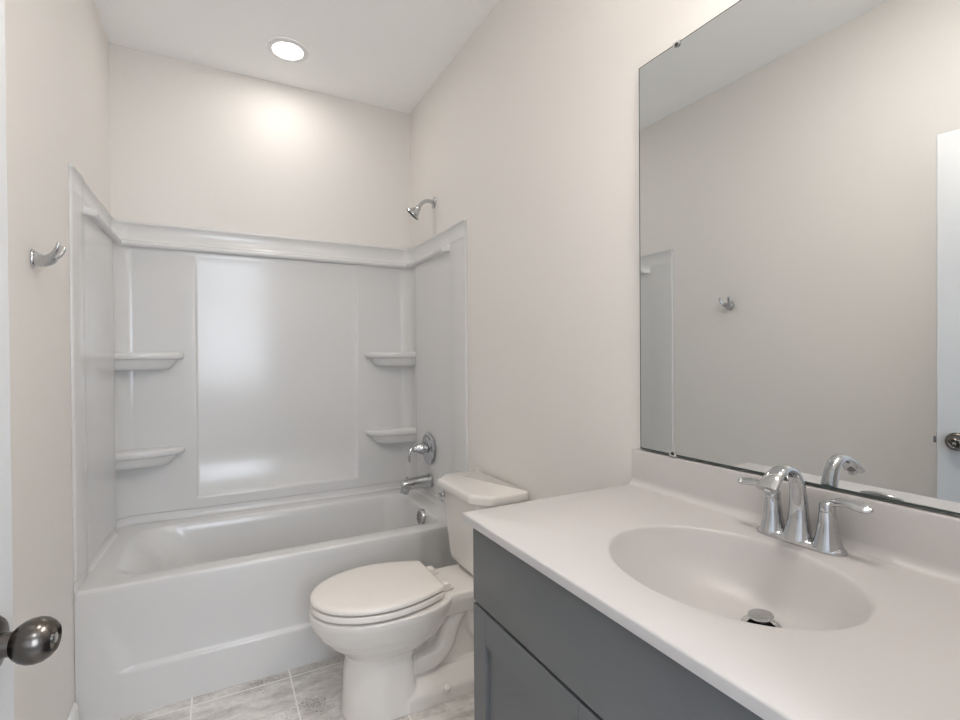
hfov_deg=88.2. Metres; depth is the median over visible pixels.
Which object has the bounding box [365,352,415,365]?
corner shelf
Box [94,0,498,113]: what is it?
ceiling
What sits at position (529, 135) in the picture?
wall
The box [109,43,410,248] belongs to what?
wall
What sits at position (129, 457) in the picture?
corner shelf
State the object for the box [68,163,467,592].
tub surround
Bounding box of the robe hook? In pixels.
[30,242,65,267]
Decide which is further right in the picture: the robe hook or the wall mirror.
the wall mirror
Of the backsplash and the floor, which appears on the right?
the backsplash
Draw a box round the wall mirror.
[639,0,959,515]
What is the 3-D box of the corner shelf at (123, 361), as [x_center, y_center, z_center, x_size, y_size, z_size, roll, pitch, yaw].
[-1.601,0.006,2.401,0.288,0.084,0.126,-1,0,-28]
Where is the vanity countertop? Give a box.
[462,448,959,719]
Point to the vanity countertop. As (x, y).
(675, 555)
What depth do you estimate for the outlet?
2.71 m
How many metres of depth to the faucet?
0.96 m
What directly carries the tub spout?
attached to the tub surround
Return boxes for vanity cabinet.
[473,528,763,719]
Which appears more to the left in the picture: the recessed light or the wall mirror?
the recessed light
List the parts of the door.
knob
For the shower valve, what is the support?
attached to the tub surround
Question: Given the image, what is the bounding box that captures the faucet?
[737,464,872,556]
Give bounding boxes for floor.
[115,654,473,719]
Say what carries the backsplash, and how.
attached to the wall at (529, 135)
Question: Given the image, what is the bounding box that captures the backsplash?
[628,448,959,584]
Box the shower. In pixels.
[406,197,435,219]
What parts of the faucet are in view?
handle lever, handle, spout, plate, handle, handle lever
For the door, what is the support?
in the wall
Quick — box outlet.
[400,486,408,494]
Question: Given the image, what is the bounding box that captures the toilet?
[309,470,527,719]
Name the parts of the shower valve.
lever, escutcheon plate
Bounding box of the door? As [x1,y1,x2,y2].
[0,0,61,719]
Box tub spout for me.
[400,474,431,494]
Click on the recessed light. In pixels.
(285, 49)
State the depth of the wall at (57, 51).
1.46 m
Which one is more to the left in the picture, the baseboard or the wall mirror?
the baseboard
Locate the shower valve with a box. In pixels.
[407,432,434,463]
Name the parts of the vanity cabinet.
door panel, door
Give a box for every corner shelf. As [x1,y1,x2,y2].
[114,352,183,370]
[115,445,184,470]
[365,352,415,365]
[366,427,415,442]
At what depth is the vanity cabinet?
0.89 m
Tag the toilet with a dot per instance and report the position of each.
(404, 630)
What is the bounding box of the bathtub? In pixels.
[74,488,457,719]
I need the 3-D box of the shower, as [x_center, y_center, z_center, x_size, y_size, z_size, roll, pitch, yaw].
[-0.332,-0.838,2.740,0.159,0.137,0.089,-1,0,-28]
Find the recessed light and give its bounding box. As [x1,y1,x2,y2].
[266,37,308,61]
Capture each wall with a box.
[5,0,110,719]
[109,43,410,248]
[410,0,959,516]
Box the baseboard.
[67,703,78,719]
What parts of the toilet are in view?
seat, seat lid, bowl, flush lever, tank lid, tank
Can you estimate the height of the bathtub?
0.475 m
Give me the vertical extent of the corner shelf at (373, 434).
0.084 m

